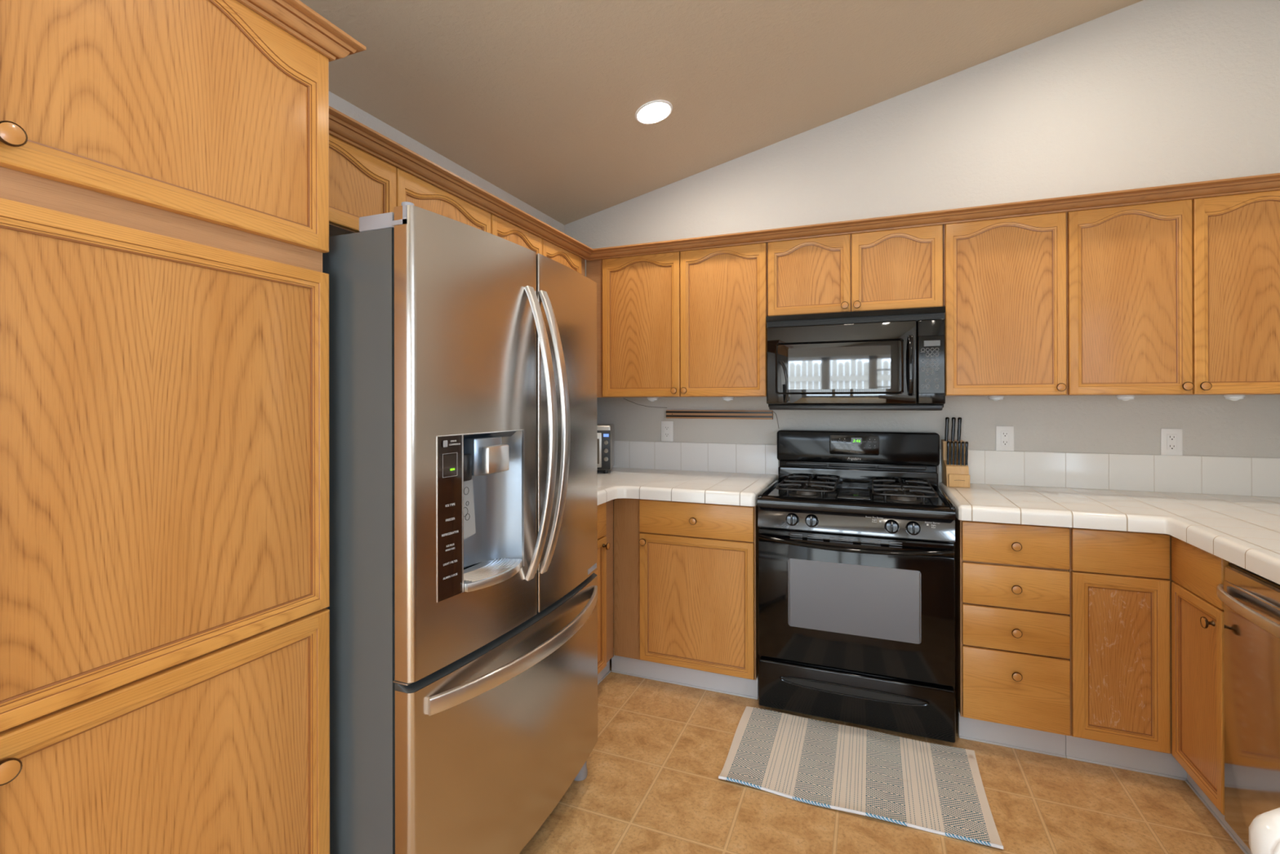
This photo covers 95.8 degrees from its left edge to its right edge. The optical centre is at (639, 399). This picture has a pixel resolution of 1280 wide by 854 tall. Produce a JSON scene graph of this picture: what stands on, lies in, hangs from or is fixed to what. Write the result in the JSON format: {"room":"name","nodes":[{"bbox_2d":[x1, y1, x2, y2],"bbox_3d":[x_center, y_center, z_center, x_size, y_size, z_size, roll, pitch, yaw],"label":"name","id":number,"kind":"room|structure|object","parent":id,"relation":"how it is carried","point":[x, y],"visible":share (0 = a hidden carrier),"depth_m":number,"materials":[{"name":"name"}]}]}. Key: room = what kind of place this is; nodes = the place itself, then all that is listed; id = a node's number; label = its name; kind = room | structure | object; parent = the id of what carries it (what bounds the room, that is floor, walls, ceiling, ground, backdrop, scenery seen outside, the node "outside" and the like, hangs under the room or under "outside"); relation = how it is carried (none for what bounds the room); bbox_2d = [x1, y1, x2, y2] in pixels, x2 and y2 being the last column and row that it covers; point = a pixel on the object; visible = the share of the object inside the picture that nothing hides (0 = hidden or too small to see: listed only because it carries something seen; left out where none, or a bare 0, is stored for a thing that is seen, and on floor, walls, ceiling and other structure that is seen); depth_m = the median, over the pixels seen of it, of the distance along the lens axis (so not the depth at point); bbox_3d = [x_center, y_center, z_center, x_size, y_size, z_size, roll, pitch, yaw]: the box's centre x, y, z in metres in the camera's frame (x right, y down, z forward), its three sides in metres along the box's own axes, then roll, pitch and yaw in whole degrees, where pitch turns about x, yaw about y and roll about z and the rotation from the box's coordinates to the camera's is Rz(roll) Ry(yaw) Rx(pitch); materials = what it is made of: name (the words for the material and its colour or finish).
{"room":"kitchen","nodes":[
{"label":"kitchen","id":0,"kind":"room"},
{"bbox_2d":[328,91,564,232],"bbox_3d":[-1.689,0.151,0.659,0.120,2.455,6.300,0,0,22],"label":"wall","id":1,"kind":"structure","parent":0,"point":[339,104],"depth_m":2.48,"materials":[{"name":"light grey paint"}]},
{"bbox_2d":[328,133,490,236],"bbox_3d":[-0.940,-0.650,1.933,0.322,0.290,1.015,0,0,22],"label":"upper cabinet","id":2,"kind":"object","parent":1,"relation":"attached to","point":[362,184],"visible":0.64,"depth_m":1.79,"materials":[{"name":"brown wood"}]},
{"bbox_2d":[487,211,585,275],"bbox_3d":[-0.590,-0.404,2.807,0.322,0.782,0.862,0,0,22],"label":"upper cabinet","id":3,"kind":"object","parent":1,"relation":"attached to","point":[500,228],"visible":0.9,"depth_m":2.65,"materials":[{"name":"brown wood"}]},
{"bbox_2d":[299,0,1142,225],"bbox_3d":[-0.035,-1.522,-0.003,3.750,0.952,6.600,0,0,22],"label":"ceiling","id":4,"kind":"structure","parent":0,"point":[540,100],"depth_m":2.34,"materials":[{"name":"paint"}]},
{"bbox_2d":[635,99,672,124],"bbox_3d":[0.061,-1.272,2.560,0.167,0.042,0.172,0,0,26],"label":"ceiling light","id":5,"kind":"object","parent":4,"relation":"attached to","point":[655,111],"visible":1,"depth_m":2.55,"materials":[{"name":"white plastic"}]},
{"bbox_2d":[519,622,1244,853],"bbox_3d":[-0.029,1.349,-0.006,3.750,0.050,6.600,0,0,22],"label":"floor","id":6,"kind":"structure","parent":0,"point":[652,784],"depth_m":1.88,"materials":[{"name":"tile"}]},
{"bbox_2d":[0,0,329,853],"bbox_3d":[-1.075,0.265,1.131,0.665,2.125,0.566,0,0,22],"label":"pantry cabinet","id":7,"kind":"object","parent":6,"relation":"on","point":[165,488],"visible":0.99,"depth_m":0.99,"materials":[{"name":"brown wood"}]},
{"bbox_2d":[236,0,366,62],"bbox_3d":[-0.896,-0.777,1.016,0.292,0.044,0.752,0,0,22],"label":"crown molding","id":8,"kind":"structure","parent":7,"relation":"attached to","point":[295,17],"depth_m":1.20,"materials":[{"name":"brown wood"}]},
{"bbox_2d":[322,201,597,853],"bbox_3d":[-0.644,0.449,1.780,0.940,1.756,0.910,0,0,22],"label":"refrigerator","id":9,"kind":"object","parent":6,"relation":"on","point":[463,431],"visible":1,"depth_m":1.35,"materials":[{"name":"grey metal"}]},
{"bbox_2d":[463,486,470,519],"bbox_3d":[-0.422,0.253,1.401,0.001,0.082,0.030,0,0,22],"label":"print","id":10,"kind":"object","parent":9,"relation":"attached to","point":[466,489],"depth_m":1.40,"materials":[{"name":"black"}]},
{"bbox_2d":[594,499,613,684],"bbox_3d":[-0.483,0.894,2.597,0.637,0.868,0.665,0,0,22],"label":"base cabinet","id":11,"kind":"object","parent":6,"relation":"on","point":[604,571],"visible":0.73,"depth_m":2.63,"materials":[{"name":"brown wood"}]},
{"bbox_2d":[597,466,777,506],"bbox_3d":[-0.092,0.428,2.747,1.292,0.056,1.234,0,0,22],"label":"countertop","id":12,"kind":"structure","parent":11,"relation":"on","point":[682,486],"depth_m":2.69,"materials":[{"name":"tile"}]},
{"bbox_2d":[596,423,613,473],"bbox_3d":[-0.343,0.270,3.230,0.380,0.262,0.273,0,0,2],"label":"toaster oven","id":13,"kind":"object","parent":12,"relation":"on","point":[605,431],"visible":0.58,"depth_m":3.12,"materials":[{"name":"silver metal"}]},
{"bbox_2d":[611,497,759,699],"bbox_3d":[0.277,0.892,2.908,0.711,0.868,0.652,0,0,22],"label":"base cabinet","id":14,"kind":"object","parent":6,"relation":"on","point":[686,574],"visible":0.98,"depth_m":2.62,"materials":[{"name":"brown wood"}]},
{"bbox_2d":[757,429,955,742],"bbox_3d":[0.957,0.741,2.596,0.751,1.168,0.721,0,0,22],"label":"gas range","id":15,"kind":"object","parent":6,"relation":"on","point":[856,530],"visible":1,"depth_m":2.34,"materials":[{"name":"black metal"}]},
{"bbox_2d":[757,478,955,519],"bbox_3d":[0.962,0.430,2.610,0.744,0.053,0.657,0,0,22],"label":"cooktop","id":16,"kind":"object","parent":15,"relation":"in","point":[851,497],"depth_m":2.38,"materials":[{"name":"black metal"}]},
{"bbox_2d":[718,706,1003,848],"bbox_3d":[0.759,1.316,2.086,0.860,0.017,0.524,0,0,22],"label":"kitchen rug","id":17,"kind":"object","parent":6,"relation":"on","point":[937,788],"visible":1,"depth_m":2.04,"materials":[{"name":"beige fabric"}]},
{"bbox_2d":[954,516,1070,757],"bbox_3d":[1.498,0.889,2.420,0.348,0.868,0.652,0,0,22],"label":"base cabinet","id":18,"kind":"object","parent":6,"relation":"on","point":[1012,588],"visible":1,"depth_m":2.15,"materials":[{"name":"brown wood"}]},
{"bbox_2d":[938,482,1279,584],"bbox_3d":[1.758,0.423,1.821,1.302,0.056,1.579,0,0,22],"label":"countertop","id":19,"kind":"structure","parent":18,"relation":"on","point":[1243,531],"depth_m":2.07,"materials":[{"name":"tile"}]},
{"bbox_2d":[941,439,969,487],"bbox_3d":[1.466,0.294,2.689,0.092,0.205,0.159,0,0,18],"label":"knife block","id":20,"kind":"object","parent":19,"relation":"on","point":[953,475],"visible":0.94,"depth_m":2.65,"materials":[{"name":"brown wood"}]},
{"bbox_2d":[944,417,949,440],"bbox_3d":[1.454,0.170,2.741,0.026,0.173,0.016,0,0,-19],"label":"knife","id":21,"kind":"object","parent":20,"relation":"in","point":[947,419],"visible":0.97,"depth_m":2.74,"materials":[{"name":"black plastic"}]},
{"bbox_2d":[946,440,950,464],"bbox_3d":[1.424,0.274,2.674,0.013,0.163,0.030,0,0,43],"label":"knife","id":22,"kind":"object","parent":20,"relation":"in","point":[948,442],"visible":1,"depth_m":2.67,"materials":[{"name":"black plastic"}]},
{"bbox_2d":[950,441,953,464],"bbox_3d":[1.438,0.274,2.668,0.013,0.163,0.030,0,0,43],"label":"knife","id":23,"kind":"object","parent":20,"relation":"in","point":[951,442],"visible":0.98,"depth_m":2.67,"materials":[{"name":"black plastic"}]},
{"bbox_2d":[951,417,955,440],"bbox_3d":[1.480,0.170,2.732,0.026,0.173,0.016,0,0,-19],"label":"knife","id":24,"kind":"object","parent":20,"relation":"in","point":[953,419],"visible":0.86,"depth_m":2.73,"materials":[{"name":"black plastic"}]},
{"bbox_2d":[953,441,957,465],"bbox_3d":[1.452,0.274,2.663,0.013,0.163,0.030,0,0,43],"label":"knife","id":25,"kind":"object","parent":20,"relation":"in","point":[955,442],"visible":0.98,"depth_m":2.66,"materials":[{"name":"black plastic"}]},
{"bbox_2d":[956,417,961,441],"bbox_3d":[1.503,0.169,2.722,0.026,0.173,0.016,0,0,-19],"label":"knife","id":26,"kind":"object","parent":20,"relation":"in","point":[959,419],"visible":0.84,"depth_m":2.72,"materials":[{"name":"black plastic"}]},
{"bbox_2d":[957,441,960,465],"bbox_3d":[1.466,0.274,2.657,0.013,0.163,0.030,0,0,43],"label":"knife","id":27,"kind":"object","parent":20,"relation":"in","point":[958,442],"visible":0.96,"depth_m":2.66,"materials":[{"name":"black plastic"}]},
{"bbox_2d":[961,441,964,465],"bbox_3d":[1.480,0.274,2.652,0.013,0.163,0.030,0,0,43],"label":"knife","id":28,"kind":"object","parent":20,"relation":"in","point":[962,442],"visible":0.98,"depth_m":2.65,"materials":[{"name":"black plastic"}]},
{"bbox_2d":[964,441,968,465],"bbox_3d":[1.494,0.274,2.646,0.013,0.163,0.030,0,0,43],"label":"knife","id":29,"kind":"object","parent":20,"relation":"in","point":[966,442],"visible":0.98,"depth_m":2.65,"materials":[{"name":"black plastic"}]},
{"bbox_2d":[1065,527,1186,780],"bbox_3d":[1.831,0.888,2.301,0.355,0.868,0.625,0,0,22],"label":"base cabinet","id":30,"kind":"object","parent":6,"relation":"on","point":[1120,581],"visible":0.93,"depth_m":2.03,"materials":[{"name":"brown wood"}]},
{"bbox_2d":[1171,536,1251,853],"bbox_3d":[2.055,0.887,1.736,0.682,0.868,0.369,0,0,22],"label":"base cabinet","id":31,"kind":"object","parent":6,"relation":"on","point":[1197,634],"visible":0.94,"depth_m":1.81,"materials":[{"name":"brown wood"}]},
{"bbox_2d":[1216,563,1279,849],"bbox_3d":[1.833,0.890,1.296,0.656,0.862,0.602,0,0,22],"label":"dishwasher","id":32,"kind":"object","parent":6,"relation":"on","point":[1251,600],"visible":0.98,"depth_m":1.55,"materials":[{"name":"silver metal"}]},
{"bbox_2d":[564,0,1279,622],"bbox_3d":[1.160,-0.261,2.976,3.750,3.272,0.120,0,0,22],"label":"wall","id":33,"kind":"structure","parent":0,"point":[1144,93],"depth_m":2.65,"materials":[{"name":"off-white paint"},{"name":"drywall"}]},
{"bbox_2d":[623,398,666,408],"bbox_3d":[0.029,0.019,3.356,0.269,0.057,0.006,0,0,21],"label":"cable","id":34,"kind":"object","parent":33,"relation":"attached to","point":[624,398],"visible":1,"depth_m":3.36,"materials":[{"name":"grey plastic"}]},
{"bbox_2d":[661,421,673,441],"bbox_3d":[0.155,0.181,3.308,0.073,0.116,0.009,0,0,22],"label":"wall outlet","id":35,"kind":"object","parent":33,"relation":"attached to","point":[667,427],"visible":1,"depth_m":3.30,"materials":[{"name":"white plastic"}]},
{"bbox_2d":[664,425,669,437],"bbox_3d":[0.154,0.181,3.306,0.033,0.067,0.003,0,0,22],"label":"receptacle","id":36,"kind":"object","parent":35,"relation":"attached to","point":[666,427],"depth_m":3.31,"materials":[{"name":"white plastic"}]},
{"bbox_2d":[586,242,767,397],"bbox_3d":[0.208,-0.405,3.102,0.981,0.782,0.349,0,0,22],"label":"upper cabinet","id":37,"kind":"object","parent":33,"relation":"attached to","point":[692,323],"visible":0.98,"depth_m":2.94,"materials":[{"name":"brown wood"}]},
{"bbox_2d":[646,396,657,401],"bbox_3d":[0.067,-0.002,3.133,0.062,0.024,0.062,0,0,22],"label":"puck light","id":38,"kind":"object","parent":37,"relation":"attached to","point":[650,398],"visible":1,"depth_m":3.11,"materials":[{"name":"white plastic"}]},
{"bbox_2d":[722,396,733,401],"bbox_3d":[0.455,-0.003,2.978,0.062,0.024,0.062,0,0,22],"label":"puck light","id":39,"kind":"object","parent":37,"relation":"attached to","point":[726,398],"visible":1,"depth_m":2.96,"materials":[{"name":"white plastic"}]},
{"bbox_2d":[328,106,1279,260],"bbox_3d":[0.749,-0.780,1.718,2.975,0.044,1.871,0,0,22],"label":"crown molding","id":40,"kind":"structure","parent":37,"relation":"attached to","point":[342,126],"depth_m":2.33,"materials":[{"name":"brown wood"}]},
{"bbox_2d":[613,440,778,474],"bbox_3d":[0.141,0.321,3.312,1.281,0.158,0.010,0,0,22],"label":"backsplash","id":41,"kind":"structure","parent":33,"relation":"attached to","point":[762,459],"depth_m":3.23,"materials":[{"name":"tile"}]},
{"bbox_2d":[666,409,773,419],"bbox_3d":[0.430,0.082,3.191,0.598,0.047,0.023,0,0,22],"label":"knife strip","id":42,"kind":"object","parent":33,"relation":"attached to","point":[676,414],"visible":1,"depth_m":3.18,"materials":[{"name":"brown wood"}]},
{"bbox_2d":[767,224,943,315],"bbox_3d":[1.017,-0.598,2.778,0.758,0.400,0.349,0,0,22],"label":"upper cabinet","id":43,"kind":"object","parent":33,"relation":"attached to","point":[900,268],"visible":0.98,"depth_m":2.63,"materials":[{"name":"brown wood"}]},
{"bbox_2d":[765,305,945,410],"bbox_3d":[1.004,-0.175,2.734,0.744,0.444,0.441,0,0,22],"label":"microwave oven","id":44,"kind":"object","parent":43,"relation":"attached to","point":[885,359],"visible":1,"depth_m":2.55,"materials":[{"name":"black metal"}]},
{"bbox_2d":[942,212,1066,395],"bbox_3d":[1.577,-0.409,2.554,0.442,0.782,0.349,0,0,22],"label":"upper cabinet","id":45,"kind":"object","parent":33,"relation":"attached to","point":[1005,278],"visible":1,"depth_m":2.42,"materials":[{"name":"brown wood"}]},
{"bbox_2d":[987,395,1004,400],"bbox_3d":[1.562,-0.005,2.535,0.062,0.024,0.062,0,0,22],"label":"puck light","id":46,"kind":"object","parent":45,"relation":"attached to","point":[991,397],"visible":0.83,"depth_m":2.52,"materials":[{"name":"white plastic"}]},
{"bbox_2d":[995,426,1013,450],"bbox_3d":[1.699,0.180,2.690,0.073,0.116,0.009,0,0,22],"label":"wall outlet","id":47,"kind":"object","parent":33,"relation":"attached to","point":[1004,434],"visible":1,"depth_m":2.69,"materials":[{"name":"white plastic"}]},
{"bbox_2d":[1000,431,1008,445],"bbox_3d":[1.698,0.180,2.688,0.033,0.068,0.003,0,0,22],"label":"receptacle","id":48,"kind":"object","parent":47,"relation":"attached to","point":[1004,434],"depth_m":2.69,"materials":[{"name":"white plastic"}]},
{"bbox_2d":[938,448,1279,497],"bbox_3d":[2.049,0.316,2.550,1.303,0.158,0.010,0,0,22],"label":"backsplash","id":49,"kind":"structure","parent":33,"relation":"attached to","point":[1197,474],"depth_m":2.51,"materials":[{"name":"tile"}]},
{"bbox_2d":[1053,190,1279,395],"bbox_3d":[2.159,-0.410,2.321,0.807,0.782,0.349,0,0,22],"label":"upper cabinet","id":50,"kind":"object","parent":33,"relation":"attached to","point":[1180,297],"visible":0.98,"depth_m":2.21,"materials":[{"name":"brown wood"}]},
{"bbox_2d":[1115,395,1135,400],"bbox_3d":[1.987,-0.006,2.365,0.062,0.024,0.062,0,0,22],"label":"puck light","id":51,"kind":"object","parent":50,"relation":"attached to","point":[1124,397],"visible":0.98,"depth_m":2.35,"materials":[{"name":"white plastic"}]},
{"bbox_2d":[1222,394,1245,400],"bbox_3d":[2.303,-0.007,2.239,0.062,0.024,0.062,0,0,22],"label":"puck light","id":52,"kind":"object","parent":50,"relation":"attached to","point":[1231,397],"visible":1,"depth_m":2.22,"materials":[{"name":"white plastic"}]},
{"bbox_2d":[1160,428,1182,455],"bbox_3d":[2.266,0.181,2.463,0.073,0.116,0.009,0,0,22],"label":"wall outlet","id":53,"kind":"object","parent":33,"relation":"attached to","point":[1171,444],"visible":1,"depth_m":2.46,"materials":[{"name":"white plastic"}]},
{"bbox_2d":[1167,434,1177,449],"bbox_3d":[2.265,0.181,2.461,0.033,0.068,0.003,0,0,22],"label":"receptacle","id":54,"kind":"object","parent":53,"relation":"attached to","point":[1171,438],"depth_m":2.46,"materials":[{"name":"white plastic"}]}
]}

